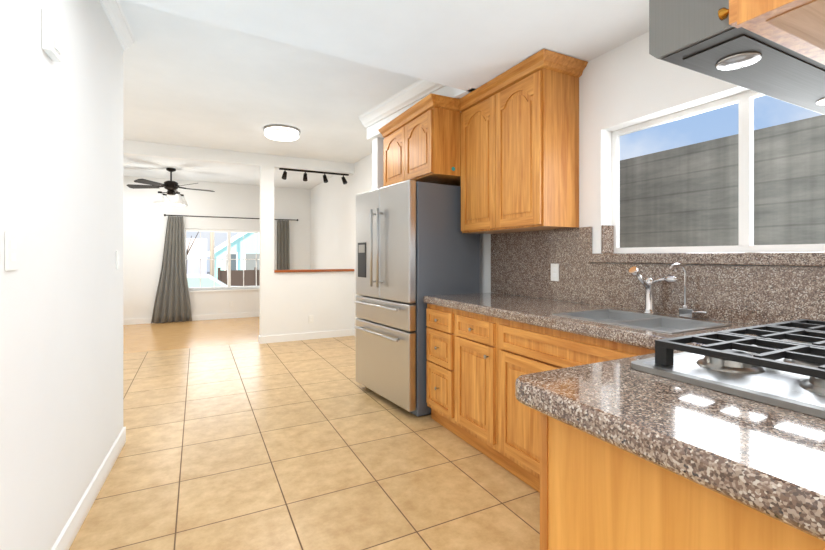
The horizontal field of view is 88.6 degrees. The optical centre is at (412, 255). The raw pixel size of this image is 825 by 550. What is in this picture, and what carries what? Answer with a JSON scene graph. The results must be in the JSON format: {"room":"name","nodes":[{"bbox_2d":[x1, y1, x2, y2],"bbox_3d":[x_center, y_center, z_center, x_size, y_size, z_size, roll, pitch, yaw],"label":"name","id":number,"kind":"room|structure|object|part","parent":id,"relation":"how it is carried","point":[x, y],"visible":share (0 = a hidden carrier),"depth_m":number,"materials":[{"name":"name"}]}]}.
{"room":"kitchen","nodes":[
{"label":"kitchen","id":0,"kind":"room"},
{"bbox_2d":[0,0,122,549],"bbox_3d":[-0.866,-0.100,0.313,0.399,2.640,5.329,0,0,-27],"label":"wall","id":1,"kind":"structure","parent":0,"point":[61,287],"depth_m":1.40,"materials":[{"name":"paint"}]},
{"bbox_2d":[5,231,17,270],"bbox_3d":[-1.238,-0.015,1.307,0.011,0.120,0.075,0,0,-27],"label":"light switch","id":2,"kind":"object","parent":1,"relation":"attached to","point":[11,250],"visible":0.98,"depth_m":1.29,"materials":[{"name":"white plastic"}]},
{"bbox_2d":[42,8,61,61],"bbox_3d":[-1.346,-0.824,1.585,0.035,0.150,0.110,0,0,-24],"label":"box","id":3,"kind":"object","parent":1,"relation":"attached to","point":[51,36],"visible":1,"depth_m":1.55,"materials":[{"name":"white plastic"}]},
{"bbox_2d":[51,427,125,549],"bbox_3d":[-0.805,1.170,0.340,0.293,0.100,5.323,0,0,-27],"label":"baseboard","id":4,"kind":"structure","parent":1,"relation":"attached to","point":[68,534],"depth_m":2.03,"materials":[{"name":"white wood"}]},
{"bbox_2d":[99,0,135,49],"bbox_3d":[-1.678,-1.384,2.370,0.118,0.070,0.912,0,0,-27],"label":"crown molding","id":5,"kind":"structure","parent":1,"relation":"attached to","point":[115,14],"depth_m":2.49,"materials":[{"name":"white wood"}]},
{"bbox_2d":[116,251,119,268],"bbox_3d":[-1.818,0.025,2.610,0.010,0.115,0.070,0,0,-27],"label":"light switch","id":6,"kind":"object","parent":1,"relation":"attached to","point":[117,259],"visible":1,"depth_m":2.60,"materials":[{"name":"white plastic"}]},
{"bbox_2d":[123,317,259,353],"bbox_3d":[-3.895,1.250,6.708,5.450,0.060,2.810,0,0,-27],"label":"floor","id":7,"kind":"structure","parent":0,"point":[148,337],"depth_m":6.57,"materials":[{"name":"beige wood"}]},
{"bbox_2d":[123,176,309,318],"bbox_3d":[-4.499,-0.100,7.893,5.150,2.640,0.150,0,0,-27],"label":"wall","id":8,"kind":"structure","parent":0,"point":[145,219],"depth_m":8.04,"materials":[{"name":"paint"}]},
{"bbox_2d":[123,312,259,324],"bbox_3d":[-4.461,1.170,7.820,5.150,0.100,0.014,0,0,-27],"label":"baseboard","id":9,"kind":"structure","parent":8,"relation":"attached to","point":[194,317],"depth_m":8.10,"materials":[{"name":"white wood"}]},
{"bbox_2d":[184,228,259,292],"bbox_3d":[-3.601,0.083,8.311,1.670,1.205,0.140,0,0,-27],"label":"window","id":10,"kind":"structure","parent":8,"relation":"in","point":[229,287],"depth_m":8.32,"materials":[{"name":"white"}]},
{"bbox_2d":[164,214,297,220],"bbox_3d":[-3.463,-0.745,8.273,2.420,0.044,0.111,0,0,-27],"label":"curtain rod","id":11,"kind":"object","parent":8,"relation":"attached to","point":[224,217],"visible":1,"depth_m":8.13,"materials":[{"name":"brown metal"}]},
{"bbox_2d":[151,216,191,322],"bbox_3d":[-4.407,0.239,7.752,0.657,1.942,0.084,0,0,-27],"label":"curtain","id":12,"kind":"object","parent":11,"relation":"hanging from","point":[172,303],"visible":1,"depth_m":7.76,"materials":[{"name":"grey fabric"}]},
{"bbox_2d":[277,220,289,269],"bbox_3d":[-2.636,0.239,8.655,0.341,1.941,0.074,0,0,-27],"label":"curtain","id":13,"kind":"object","parent":11,"relation":"hanging from","point":[283,250],"visible":0.5,"depth_m":8.65,"materials":[{"name":"grey fabric"}]},
{"bbox_2d":[119,0,418,188],"bbox_3d":[-2.036,-1.460,3.059,5.450,0.080,11.000,0,0,-27],"label":"ceiling","id":14,"kind":"structure","parent":0,"point":[190,82],"depth_m":3.77,"materials":[{"name":"paint"}]},
{"bbox_2d":[126,168,214,205],"bbox_3d":[-3.930,-1.127,6.909,1.281,0.584,1.243,0,0,-27],"label":"ceiling fan","id":15,"kind":"object","parent":14,"relation":"hanging from","point":[171,187],"visible":1,"depth_m":6.78,"materials":[{"name":"brown metal"}]},
{"bbox_2d":[263,124,299,140],"bbox_3d":[-1.470,-1.375,4.763,0.400,0.088,0.400,0,0,-27],"label":"drum ceiling light","id":16,"kind":"object","parent":14,"relation":"attached to","point":[277,132],"visible":1,"depth_m":4.65,"materials":[{"name":"white glass"}]},
{"bbox_2d":[367,86,474,139],"bbox_3d":[0.155,-1.310,3.783,0.590,0.219,1.600,0,0,-27],"label":"ceiling soffit","id":17,"kind":"structure","parent":14,"relation":"attached to","point":[373,132],"depth_m":3.78,"materials":[{"name":"paint"}]},
{"bbox_2d":[358,79,444,127],"bbox_3d":[-0.063,-1.369,3.665,0.100,0.100,1.612,0,0,-34],"label":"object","id":18,"kind":"structure","parent":17,"relation":"attached to","point":[419,89],"depth_m":3.73,"materials":[{"name":"white wood"}]},
{"bbox_2d":[69,336,539,549],"bbox_3d":[-1.398,1.250,1.807,5.450,0.060,8.190,0,0,-27],"label":"floor","id":19,"kind":"structure","parent":0,"point":[311,444],"depth_m":2.42,"materials":[{"name":"beige tile"}]},
{"bbox_2d":[260,165,273,335],"bbox_3d":[-2.058,-0.020,5.977,0.180,2.480,0.120,0,0,-27],"label":"post","id":20,"kind":"object","parent":19,"relation":"on","point":[266,250],"visible":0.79,"depth_m":5.92,"materials":[{"name":"paint"}]},
{"bbox_2d":[354,179,479,416],"bbox_3d":[-0.007,0.324,3.696,0.756,1.788,0.930,0,0,-33],"label":"fridge","id":21,"kind":"object","parent":19,"relation":"on","point":[415,245],"visible":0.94,"depth_m":3.32,"materials":[{"name":"grey metal"}]},
{"bbox_3d":[-0.309,0.131,3.520,0.130,1.041,0.767,0,0,-27],"label":"handle","id":22,"kind":"part","parent":21,"relation":"part of","materials":[{"name":"silver metal"}]},
{"bbox_3d":[-0.248,0.295,3.539,0.162,1.730,0.924,0,0,-27],"label":"door","id":23,"kind":"part","parent":21,"relation":"part of","materials":[{"name":"silver metal"}]},
{"bbox_2d":[426,303,449,430],"bbox_3d":[0.462,0.785,3.125,0.631,0.866,0.394,0,0,-27],"label":"base cabinet","id":24,"kind":"object","parent":19,"relation":"on","point":[437,317],"depth_m":2.99,"materials":[{"name":"brown wood"}]},
{"bbox_2d":[450,308,493,460],"bbox_3d":[0.654,0.785,2.749,0.631,0.866,0.449,0,0,-27],"label":"base cabinet","id":25,"kind":"object","parent":19,"relation":"on","point":[477,365],"depth_m":2.62,"materials":[{"name":"brown wood"}]},
{"bbox_2d":[494,317,654,492],"bbox_3d":[1.006,0.785,2.058,0.631,0.866,1.101,0,0,-27],"label":"base cabinet","id":26,"kind":"object","parent":19,"relation":"on","point":[520,349],"depth_m":2.20,"materials":[{"name":"brown wood"}]},
{"bbox_2d":[423,292,744,335],"bbox_3d":[0.984,0.323,2.070,0.662,0.055,2.755,0,0,-27],"label":"countertop","id":27,"kind":"structure","parent":26,"relation":"on","point":[522,309],"depth_m":2.38,"materials":[{"name":"stone"}]},
{"bbox_2d":[552,309,730,333],"bbox_3d":[1.029,0.319,1.967,0.416,0.055,0.606,0,0,-27],"label":"sink basin","id":28,"kind":"object","parent":27,"relation":"in","point":[666,324],"visible":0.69,"depth_m":2.01,"materials":[{"name":"silver metal"}]},
{"bbox_2d":[629,266,677,313],"bbox_3d":[1.192,0.173,2.090,0.161,0.241,0.172,0,0,-27],"label":"faucet","id":29,"kind":"object","parent":27,"relation":"on","point":[648,284],"visible":1,"depth_m":2.14,"materials":[{"name":"silver metal"}]},
{"bbox_2d":[669,263,707,318],"bbox_3d":[1.287,0.163,1.970,0.107,0.260,0.123,0,0,-27],"label":"filter faucet","id":30,"kind":"object","parent":27,"relation":"on","point":[685,311],"visible":1,"depth_m":2.00,"materials":[{"name":"silver metal"}]},
{"bbox_2d":[515,328,824,540],"bbox_3d":[0.731,0.323,0.945,0.810,0.055,0.980,0,0,-27],"label":"countertop","id":31,"kind":"structure","parent":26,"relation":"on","point":[766,459],"depth_m":0.74,"materials":[{"name":"stone"}]},
{"bbox_2d":[631,319,824,418],"bbox_3d":[1.085,0.254,1.086,0.900,0.080,0.530,0,0,-27],"label":"cooktop","id":32,"kind":"object","parent":31,"relation":"in","point":[780,364],"visible":1,"depth_m":1.01,"materials":[{"name":"silver metal"}]},
{"bbox_2d":[687,320,756,335],"bbox_3d":[1.385,0.323,1.279,0.360,0.055,0.980,0,0,-27],"label":"countertop","id":33,"kind":"structure","parent":26,"relation":"on","point":[734,325],"depth_m":1.77,"materials":[{"name":"stone"}]},
{"bbox_2d":[540,412,824,549],"bbox_3d":[0.828,0.785,0.889,0.786,0.866,0.732,0,0,-27],"label":"base cabinet","id":34,"kind":"object","parent":19,"relation":"on","point":[596,493],"visible":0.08,"depth_m":0.83,"materials":[{"name":"brown wood"}]},
{"bbox_2d":[274,271,353,334],"bbox_3d":[-1.452,0.728,6.286,1.180,0.985,0.120,0,0,-27],"label":"wall","id":35,"kind":"structure","parent":0,"point":[325,300],"depth_m":6.22,"materials":[{"name":"paint"}]},
{"bbox_2d":[259,329,352,343],"bbox_3d":[-1.535,1.170,6.236,1.374,0.100,0.134,0,0,-27],"label":"baseboard","id":36,"kind":"structure","parent":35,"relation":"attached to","point":[301,336],"depth_m":6.14,"materials":[{"name":"white wood"}]},
{"bbox_2d":[274,269,353,272],"bbox_3d":[-1.452,0.216,6.286,1.176,0.035,0.190,0,0,-27],"label":"ledge","id":37,"kind":"object","parent":35,"relation":"on","point":[312,270],"depth_m":6.24,"materials":[{"name":"brown wood"}]},
{"bbox_2d":[372,137,383,189],"bbox_3d":[-0.150,0.010,4.447,0.530,2.420,0.140,0,0,-27],"label":"wall","id":38,"kind":"structure","parent":0,"point":[377,162],"depth_m":4.28,"materials":[{"name":"paint"}]},
{"bbox_2d":[124,0,648,91],"bbox_3d":[0.297,-1.310,0.573,3.250,0.219,4.450,0,0,-27],"label":"ceiling","id":39,"kind":"structure","parent":0,"point":[466,45],"depth_m":2.22,"materials":[{"name":"paint"}]},
{"bbox_2d":[310,31,819,329],"bbox_3d":[0.291,-0.100,4.329,0.150,2.640,10.850,0,0,-27],"label":"wall","id":40,"kind":"structure","parent":0,"point":[630,83],"depth_m":2.55,"materials":[{"name":"paint"}]},
{"bbox_2d":[123,140,353,174],"bbox_3d":[-3.221,-1.340,5.385,5.150,0.160,0.120,0,0,-27],"label":"header","id":41,"kind":"object","parent":40,"relation":"attached to","point":[154,150],"visible":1,"depth_m":5.70,"materials":[{"name":"paint"}]},
{"bbox_2d":[279,168,348,183],"bbox_3d":[-1.441,-1.178,6.275,1.030,0.162,0.091,0,0,-27],"label":"track light","id":42,"kind":"object","parent":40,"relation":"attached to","point":[325,179],"visible":1,"depth_m":6.26,"materials":[{"name":"brown metal"}]},
{"bbox_2d":[378,93,461,185],"bbox_3d":[0.179,-0.910,3.698,0.617,0.570,1.013,0,0,-27],"label":"upper cabinet","id":43,"kind":"object","parent":40,"relation":"attached to","point":[422,140],"visible":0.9,"depth_m":3.32,"materials":[{"name":"brown wood"}]},
{"bbox_3d":[-0.058,-0.875,3.616,0.020,0.476,0.919,0,0,-27],"label":"door","id":44,"kind":"part","parent":43,"relation":"part of","materials":[{"name":"brown wood"}]},
{"bbox_2d":[459,49,587,233],"bbox_3d":[0.704,-0.687,2.943,0.367,1.016,0.945,0,0,-27],"label":"upper cabinet","id":45,"kind":"object","parent":40,"relation":"attached to","point":[520,147],"visible":0.98,"depth_m":2.67,"materials":[{"name":"brown wood"}]},
{"bbox_3d":[0.578,-0.652,2.918,0.020,0.921,0.851,0,0,-27],"label":"door","id":46,"kind":"part","parent":45,"relation":"part of","materials":[{"name":"brown wood"}]},
{"bbox_2d":[491,227,824,327],"bbox_3d":[1.270,0.058,2.216,0.020,0.472,2.755,0,0,-27],"label":"backsplash","id":47,"kind":"structure","parent":40,"relation":"attached to","point":[521,262],"depth_m":2.25,"materials":[{"name":"stone"}]},
{"bbox_2d":[551,264,558,280],"bbox_3d":[0.947,0.109,2.817,0.008,0.115,0.070,0,0,-27],"label":"outlet","id":48,"kind":"object","parent":47,"relation":"attached to","point":[554,272],"visible":1,"depth_m":2.81,"materials":[{"name":"white plastic"}]},
{"bbox_2d":[588,225,824,266],"bbox_3d":[1.527,-0.072,1.799,0.134,0.225,1.780,0,0,-27],"label":"sill","id":49,"kind":"structure","parent":40,"relation":"attached to","point":[607,255],"depth_m":1.97,"materials":[{"name":"stone"}]},
{"bbox_2d":[612,90,824,252],"bbox_3d":[1.539,-0.375,1.951,0.036,0.760,1.400,0,0,-27],"label":"window","id":50,"kind":"structure","parent":40,"relation":"in","point":[745,100],"depth_m":1.96,"materials":[{"name":"white"}]},
{"bbox_2d":[718,0,824,64],"bbox_3d":[1.278,-0.834,0.957,1.147,0.712,0.504,0,0,-27],"label":"upper cabinet","id":51,"kind":"object","parent":40,"relation":"attached to","point":[797,26],"visible":0.98,"depth_m":0.88,"materials":[{"name":"brown wood"}]},
{"bbox_2d":[649,0,824,114],"bbox_3d":[1.088,-0.607,1.219,0.954,0.226,0.216,0,0,-27],"label":"range hood","id":52,"kind":"object","parent":51,"relation":"attached to","point":[699,36],"visible":0.85,"depth_m":1.07,"materials":[{"name":"silver metal"}]},
{"label":"outside","id":53,"kind":"structure","parent":0,"visible":0},
{"bbox_3d":[-15.697,2.045,30.807,60.000,0.050,50.850,0,0,-27],"label":"ground","id":54,"kind":"structure","parent":53,"visible":0},
{"bbox_2d":[187,238,205,273],"bbox_3d":[-23.607,0.120,46.332,1.800,3.800,8.000,0,0,-27],"label":"house","id":55,"kind":"structure","parent":54,"relation":"on","point":[193,266],"depth_m":42.75,"materials":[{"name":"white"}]},
{"bbox_2d":[186,232,213,276],"bbox_3d":[-9.957,-1.379,19.063,1.934,6.802,1.170,0,0,-27],"label":"tree","id":56,"kind":"object","parent":54,"relation":"on","point":[211,253],"visible":0.12,"depth_m":19.81,"materials":[{"name":"beige plant"}]},
{"bbox_2d":[187,274,226,287],"bbox_3d":[-6.864,1.295,13.197,4.450,1.450,1.790,0,0,-27],"label":"car","id":57,"kind":"object","parent":54,"relation":"on","point":[207,280],"visible":0.02,"depth_m":12.58,"materials":[{"name":"silver metal"}]},
{"bbox_2d":[206,233,259,278],"bbox_3d":[-9.170,-0.490,28.296,8.150,5.020,7.250,0,0,-27],"label":"house","id":58,"kind":"structure","parent":54,"relation":"on","point":[249,238],"depth_m":24.20,"materials":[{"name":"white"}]},
{"bbox_2d":[218,267,259,285],"bbox_3d":[-3.145,1.280,22.527,13.150,1.480,0.160,0,0,-27],"label":"fence","id":59,"kind":"object","parent":54,"relation":"on","point":[237,277],"visible":0.08,"depth_m":20.00,"materials":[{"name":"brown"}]},
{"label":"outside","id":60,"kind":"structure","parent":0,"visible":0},
{"bbox_2d":[620,115,824,247],"bbox_3d":[1.805,0.605,3.726,0.200,2.830,11.000,0,0,-27],"label":"fence","id":61,"kind":"object","parent":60,"point":[684,196],"depth_m":2.88,"materials":[{"name":"grey wood"}]}
]}

